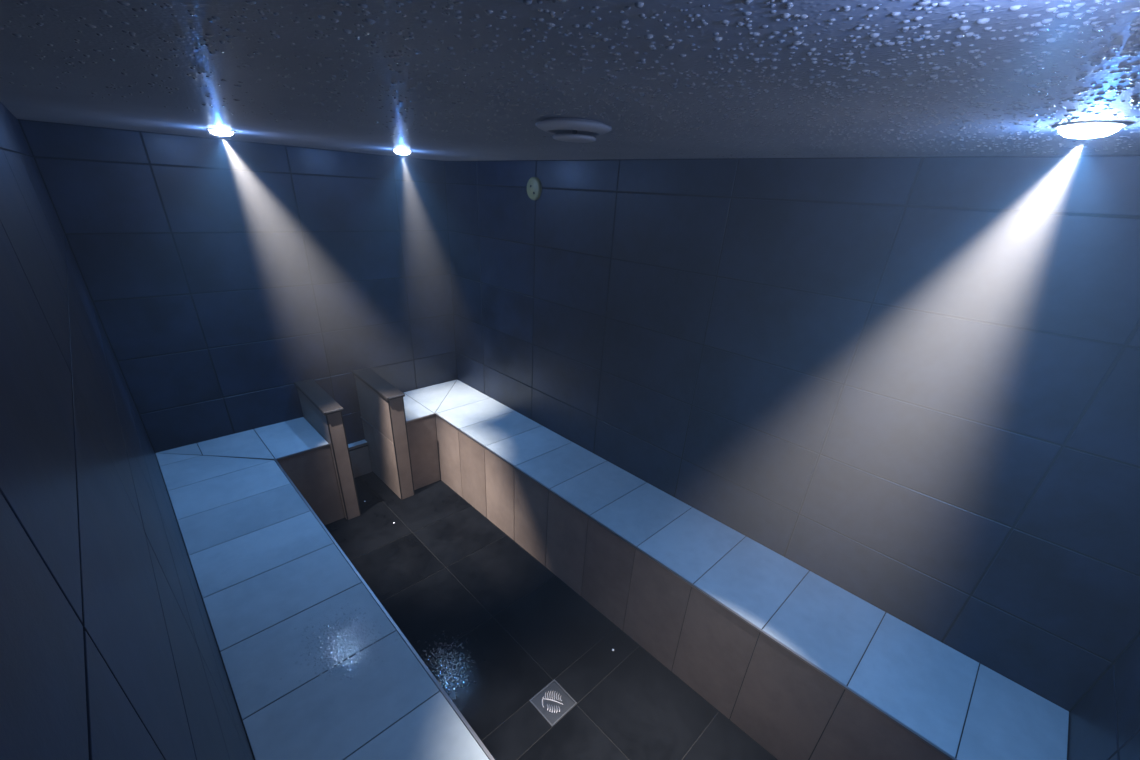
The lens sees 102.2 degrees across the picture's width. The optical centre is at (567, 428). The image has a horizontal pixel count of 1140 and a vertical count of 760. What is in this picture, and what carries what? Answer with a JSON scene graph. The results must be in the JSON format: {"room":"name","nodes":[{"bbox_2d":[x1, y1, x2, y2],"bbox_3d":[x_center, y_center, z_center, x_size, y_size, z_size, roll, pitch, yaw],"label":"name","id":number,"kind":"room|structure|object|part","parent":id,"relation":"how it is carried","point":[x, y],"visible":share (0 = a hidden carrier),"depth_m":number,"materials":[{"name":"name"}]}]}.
{"room":"spa","nodes":[
{"label":"spa","id":0,"kind":"room"},
{"bbox_2d":[0,102,253,759],"bbox_3d":[-1.025,0.391,1.125,0.120,2.376,3.837,-21,36,-39],"label":"wall","id":1,"kind":"structure","parent":0,"point":[109,650],"depth_m":0.47,"materials":[{"name":"tile"}]},
{"bbox_2d":[18,119,456,452],"bbox_3d":[-1.640,-0.613,3.022,2.197,2.376,0.120,-21,36,-39],"label":"wall","id":2,"kind":"structure","parent":0,"point":[220,276],"depth_m":2.63,"materials":[{"name":"tile"}]},
{"bbox_2d":[325,471,777,759],"bbox_3d":[-0.375,1.081,2.331,1.961,0.120,3.719,-21,36,-39],"label":"floor","id":3,"kind":"structure","parent":0,"point":[441,565],"depth_m":2.27,"materials":[{"name":"tile"}]},
{"bbox_2d":[155,417,494,759],"bbox_3d":[-0.784,0.945,1.803,0.773,0.560,3.713,-21,36,-39],"label":"tiled bench","id":4,"kind":"object","parent":3,"relation":"on","point":[252,508],"visible":0.98,"depth_m":1.70,"materials":[{"name":"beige tile"}]},
{"bbox_3d":[-1.550,0.137,2.693,0.298,0.008,0.009,-21,36,-39],"label":"edge trim","id":5,"kind":"part","parent":4,"relation":"part of","materials":[{"name":"silver metal"}]},
{"bbox_3d":[-0.784,0.950,1.805,0.773,0.550,3.713,-21,36,-39],"label":"panel","id":6,"kind":"part","parent":4,"relation":"part of","materials":[{"name":"beige tile"}]},
{"bbox_2d":[280,598,397,703],"bbox_3d":[-0.789,0.750,1.571,0.345,0.001,0.390,-21,36,-39],"label":"droplet","id":7,"kind":"object","parent":4,"relation":"on","point":[350,634],"visible":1,"depth_m":1.58,"materials":[{"name":"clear liquid"}]},
{"bbox_3d":[-0.536,0.760,1.586,0.009,0.008,3.232,-21,36,-39],"label":"edge trim","id":8,"kind":"part","parent":4,"relation":"part of","materials":[{"name":"silver metal"}]},
{"bbox_2d":[294,379,360,520],"bbox_3d":[-1.565,0.140,3.020,0.110,0.808,0.528,-21,36,-39],"label":"wall","id":9,"kind":"structure","parent":3,"relation":"on","point":[319,408],"depth_m":2.85,"materials":[{"name":"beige tile"}]},
{"bbox_3d":[-1.392,0.249,2.871,0.090,0.766,0.006,-21,36,-39],"label":"corner trim","id":10,"kind":"part","parent":9,"relation":"part of","materials":[{"name":"beige tile"}]},
{"bbox_2d":[348,439,371,477],"bbox_3d":[-1.608,0.246,3.406,0.271,0.264,0.060,-21,36,-39],"label":"ledge","id":11,"kind":"object","parent":3,"relation":"on","point":[359,451],"visible":0.49,"depth_m":3.42,"materials":[{"name":"black tile"}]},
{"bbox_3d":[-1.582,0.147,3.332,0.271,0.018,0.003,-21,36,-39],"label":"edge trim","id":12,"kind":"part","parent":11,"relation":"part of","materials":[{"name":"silver metal"}]},
{"bbox_2d":[352,368,414,499],"bbox_3d":[-1.292,0.037,3.252,0.120,0.808,0.540,-21,36,-39],"label":"wall","id":13,"kind":"structure","parent":3,"relation":"on","point":[381,404],"depth_m":3.15,"materials":[{"name":"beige tile"}]},
{"bbox_3d":[-1.115,0.149,3.099,0.100,0.766,0.006,-21,36,-39],"label":"corner trim","id":14,"kind":"part","parent":13,"relation":"part of","materials":[{"name":"beige tile"}]},
{"bbox_2d":[417,630,484,699],"bbox_3d":[-0.586,1.097,2.145,0.390,0.001,0.376,-21,36,-39],"label":"droplet","id":15,"kind":"object","parent":3,"relation":"on","point":[445,661],"visible":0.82,"depth_m":2.15,"materials":[{"name":"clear liquid"}]},
{"bbox_2d":[529,679,576,726],"bbox_3d":[-0.063,1.196,2.011,0.148,0.011,0.148,-21,36,-39],"label":"floor drain","id":16,"kind":"object","parent":3,"relation":"on","point":[552,702],"visible":1,"depth_m":2.01,"materials":[{"name":"silver metal"}]},
{"bbox_2d":[403,380,1069,759],"bbox_3d":[0.091,0.605,2.571,0.712,0.560,3.713,-21,36,-39],"label":"tiled bench","id":17,"kind":"object","parent":3,"relation":"on","point":[808,668],"visible":0.94,"depth_m":1.95,"materials":[{"name":"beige tile"}]},
{"bbox_3d":[-1.016,-0.071,3.162,0.243,0.008,0.009,-21,36,-39],"label":"edge trim","id":18,"kind":"part","parent":17,"relation":"part of","materials":[{"name":"silver metal"}]},
{"bbox_2d":[0,0,1139,160],"bbox_3d":[-0.258,-0.925,1.308,1.961,0.120,3.719,-21,36,-39],"label":"ceiling","id":19,"kind":"structure","parent":0,"point":[145,111],"depth_m":0.68,"materials":[{"name":"grey paint"}]},
{"bbox_2d":[205,128,235,135],"bbox_3d":[-1.387,-1.185,1.844,0.102,0.020,0.102,-21,36,-39],"label":"recessed light","id":20,"kind":"object","parent":19,"relation":"in","point":[220,132],"visible":1,"depth_m":1.82,"materials":[{"name":"silver metal"}]},
{"bbox_2d":[392,149,411,154],"bbox_3d":[-0.843,-1.409,2.345,0.102,0.020,0.102,-21,36,-39],"label":"recessed light","id":21,"kind":"object","parent":19,"relation":"in","point":[398,151],"visible":0.98,"depth_m":2.32,"materials":[{"name":"silver metal"}]},
{"bbox_2d":[0,0,1139,158],"bbox_3d":[0.168,-0.647,0.947,1.905,0.004,2.408,-21,36,-39],"label":"droplet","id":22,"kind":"object","parent":19,"relation":"attached to","point":[1096,27],"visible":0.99,"depth_m":0.58,"materials":[{"name":"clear liquid"}]},
{"bbox_2d":[535,118,611,142],"bbox_3d":[0.015,-0.732,1.133,0.188,0.036,0.188,-21,36,-39],"label":"vent","id":23,"kind":"object","parent":19,"relation":"attached to","point":[577,130],"visible":1,"depth_m":1.09,"materials":[{"name":"white plastic"}]},
{"bbox_2d":[1052,120,1132,138],"bbox_3d":[0.916,-0.523,0.810,0.102,0.020,0.102,-21,36,-39],"label":"recessed light","id":24,"kind":"object","parent":19,"relation":"in","point":[1091,128],"visible":1,"depth_m":0.79,"materials":[{"name":"silver metal"}]},
{"bbox_2d":[444,155,1139,713],"bbox_3d":[0.466,-0.189,2.433,0.141,2.376,3.837,-21,36,-39],"label":"wall","id":25,"kind":"structure","parent":0,"point":[913,383],"depth_m":1.67,"materials":[{"name":"tile"}]},
{"bbox_2d":[1067,636,1139,759],"bbox_3d":[1.007,0.769,0.617,2.197,2.376,0.120,-21,36,-39],"label":"wall","id":26,"kind":"structure","parent":0,"point":[1105,724],"depth_m":1.29,"materials":[{"name":"tile"}]}
]}

